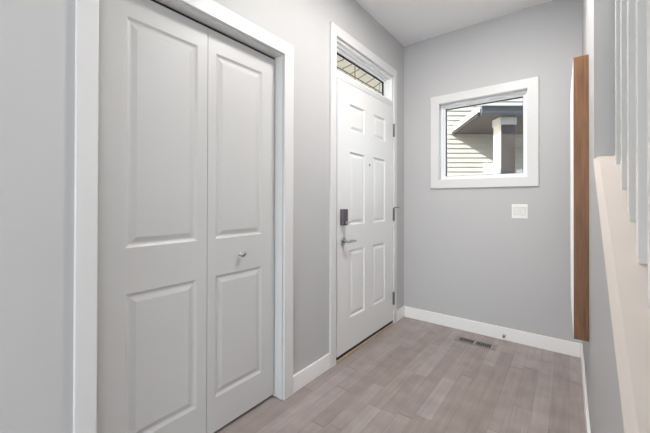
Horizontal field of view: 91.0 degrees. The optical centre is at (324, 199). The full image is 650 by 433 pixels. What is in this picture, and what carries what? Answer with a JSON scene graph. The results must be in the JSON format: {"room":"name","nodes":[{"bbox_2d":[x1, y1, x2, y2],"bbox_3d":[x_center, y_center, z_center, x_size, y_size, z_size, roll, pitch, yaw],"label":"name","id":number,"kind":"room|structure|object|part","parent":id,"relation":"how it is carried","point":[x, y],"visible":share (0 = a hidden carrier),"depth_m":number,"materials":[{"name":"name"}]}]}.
{"room":"entryway","nodes":[
{"label":"entryway","id":0,"kind":"room"},
{"bbox_2d":[0,0,403,432],"bbox_3d":[-1.421,-0.209,0.464,0.150,2.736,7.404,0,0,37],"label":"wall","id":1,"kind":"structure","parent":0,"point":[37,37],"depth_m":1.05,"materials":[{"name":"grey paint"}]},
{"bbox_2d":[73,0,293,432],"bbox_3d":[-0.580,0.119,1.545,0.168,2.094,1.068,0,0,37],"label":"door frame","id":2,"kind":"structure","parent":1,"relation":"attached to","point":[86,11],"depth_m":1.12,"materials":[{"name":"white paint"}]},
{"bbox_2d":[97,0,274,432],"bbox_3d":[-0.579,0.149,1.538,0.065,1.997,0.916,0,0,37],"label":"door","id":3,"kind":"structure","parent":1,"relation":"in","point":[185,265],"depth_m":1.45,"materials":[{"name":"white paint"}]},
{"bbox_3d":[-0.439,0.289,1.693,0.031,0.031,0.031,0,0,37],"label":"knob","id":4,"kind":"part","parent":3,"relation":"part of","materials":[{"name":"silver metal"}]},
{"bbox_2d":[293,353,329,393],"bbox_3d":[-0.083,1.117,2.070,0.014,0.105,0.378,0,0,37],"label":"baseboard","id":5,"kind":"structure","parent":1,"relation":"attached to","point":[306,375],"depth_m":2.05,"materials":[{"name":"white paint"}]},
{"bbox_2d":[329,21,396,367],"bbox_3d":[0.359,-0.035,2.647,0.018,2.417,1.063,0,0,37],"label":"door frame","id":6,"kind":"structure","parent":1,"relation":"attached to","point":[336,32],"depth_m":2.26,"materials":[{"name":"white paint"}]},
{"bbox_2d":[336,71,398,363],"bbox_3d":[0.342,0.123,2.704,0.220,2.100,1.004,0,0,37],"label":"door","id":7,"kind":"structure","parent":1,"relation":"in","point":[365,212],"depth_m":2.59,"materials":[{"name":"white paint"}]},
{"bbox_3d":[0.191,0.304,2.368,0.051,0.024,0.124,0,0,37],"label":"lever","id":8,"kind":"part","parent":7,"relation":"part of","materials":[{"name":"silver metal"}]},
{"bbox_2d":[397,306,404,320],"bbox_3d":[0.741,1.123,3.145,0.014,0.105,0.203,0,0,37],"label":"baseboard","id":9,"kind":"structure","parent":1,"relation":"attached to","point":[400,312],"depth_m":3.15,"materials":[{"name":"white paint"}]},
{"bbox_2d":[214,317,585,432],"bbox_3d":[0.941,1.215,-1.433,6.204,0.120,7.524,0,0,37],"label":"floor","id":10,"kind":"structure","parent":0,"point":[413,376],"depth_m":1.94,"materials":[{"name":"grey wood"}]},
{"bbox_2d":[454,336,496,349],"bbox_3d":[1.232,1.173,2.619,0.309,0.004,0.104,0,0,37],"label":"floor vent","id":11,"kind":"object","parent":10,"relation":"in","point":[458,338],"visible":1,"depth_m":2.61,"materials":[{"name":"beige metal"}]},
{"bbox_2d":[355,0,551,45],"bbox_3d":[0.948,-1.680,-1.420,6.204,0.200,7.524,0,0,37],"label":"ceiling","id":12,"kind":"structure","parent":0,"point":[409,22],"depth_m":2.66,"materials":[{"name":"paint"}]},
{"bbox_2d":[404,0,582,343],"bbox_3d":[1.921,-1.425,2.478,2.704,5.200,0.150,0,0,37],"label":"wall","id":13,"kind":"structure","parent":0,"point":[466,256],"depth_m":2.72,"materials":[{"name":"grey paint"}]},
{"bbox_2d":[430,76,538,188],"bbox_3d":[1.403,-0.545,2.859,0.864,0.873,0.168,0,0,37],"label":"window","id":14,"kind":"structure","parent":13,"relation":"in","point":[527,89],"depth_m":2.78,"materials":[{"name":"white paint"}]},
{"bbox_3d":[1.421,-0.545,2.882,0.707,0.715,0.090,0,0,37],"label":"frame","id":15,"kind":"part","parent":14,"relation":"part of","materials":[{"name":"white plastic"}]},
{"bbox_3d":[1.423,-0.545,2.884,0.667,0.675,0.064,0,0,37],"label":"sash","id":16,"kind":"part","parent":14,"relation":"part of","materials":[{"name":"white plastic"}]},
{"bbox_2d":[405,306,582,357],"bbox_3d":[1.358,1.123,2.791,1.396,0.105,0.014,0,0,37],"label":"baseboard","id":17,"kind":"structure","parent":13,"relation":"attached to","point":[570,348],"depth_m":2.70,"materials":[{"name":"white paint"}]},
{"bbox_2d":[512,204,527,218],"bbox_3d":[1.596,0.094,2.616,0.112,0.116,0.011,0,0,37],"label":"light switch","id":18,"kind":"object","parent":13,"relation":"attached to","point":[515,207],"visible":1,"depth_m":2.62,"materials":[{"name":"white plastic"}]},
{"bbox_2d":[582,0,623,432],"bbox_3d":[0.912,-1.434,0.944,0.150,5.200,3.514,0,0,37],"label":"wall","id":19,"kind":"structure","parent":0,"point":[598,16],"depth_m":1.23,"materials":[{"name":"grey paint"}]},
{"bbox_2d":[570,54,588,341],"bbox_3d":[1.492,-0.008,1.881,0.072,1.426,0.700,0,0,37],"label":"mirror","id":20,"kind":"object","parent":19,"relation":"attached to","point":[579,96],"depth_m":1.60,"materials":[{"name":"brown wood"}]},
{"bbox_3d":[1.468,-0.008,1.899,0.012,1.406,0.692,0,0,37],"label":"panel","id":21,"kind":"part","parent":20,"relation":"part of","materials":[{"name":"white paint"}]},
{"bbox_2d":[580,344,590,432],"bbox_3d":[0.837,1.114,0.976,0.014,0.105,3.500,0,0,37],"label":"baseboard","id":22,"kind":"structure","parent":19,"relation":"attached to","point":[585,397],"depth_m":1.77,"materials":[{"name":"white paint"}]},
{"bbox_2d":[593,155,649,432],"bbox_3d":[0.494,0.466,0.392,0.161,1.280,2.028,0,0,37],"label":"wall cap","id":23,"kind":"object","parent":19,"relation":"attached to","point":[627,279],"visible":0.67,"depth_m":0.73,"materials":[{"name":"white paint"}]},
{"bbox_2d":[615,0,649,313],"bbox_3d":[0.490,-0.075,0.392,0.120,2.199,2.038,0,0,37],"label":"stair railing","id":24,"kind":"object","parent":23,"relation":"on","point":[632,17],"visible":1,"depth_m":0.90,"materials":[{"name":"white paint"}]},
{"label":"outside","id":25,"kind":"structure","parent":0,"visible":0},
{"bbox_3d":[3.648,1.750,4.753,28.000,0.120,32.000,0,0,37],"label":"ground","id":26,"kind":"structure","parent":25,"visible":0},
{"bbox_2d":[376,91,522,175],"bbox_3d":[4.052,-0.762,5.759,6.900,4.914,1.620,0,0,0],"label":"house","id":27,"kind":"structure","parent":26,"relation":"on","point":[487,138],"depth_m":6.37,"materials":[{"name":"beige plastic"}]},
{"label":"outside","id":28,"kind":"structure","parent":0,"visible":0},
{"bbox_2d":[337,38,391,100],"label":"transom window","id":29,"kind":"structure","parent":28,"point":[343,63],"depth_m":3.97,"materials":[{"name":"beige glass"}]}
]}

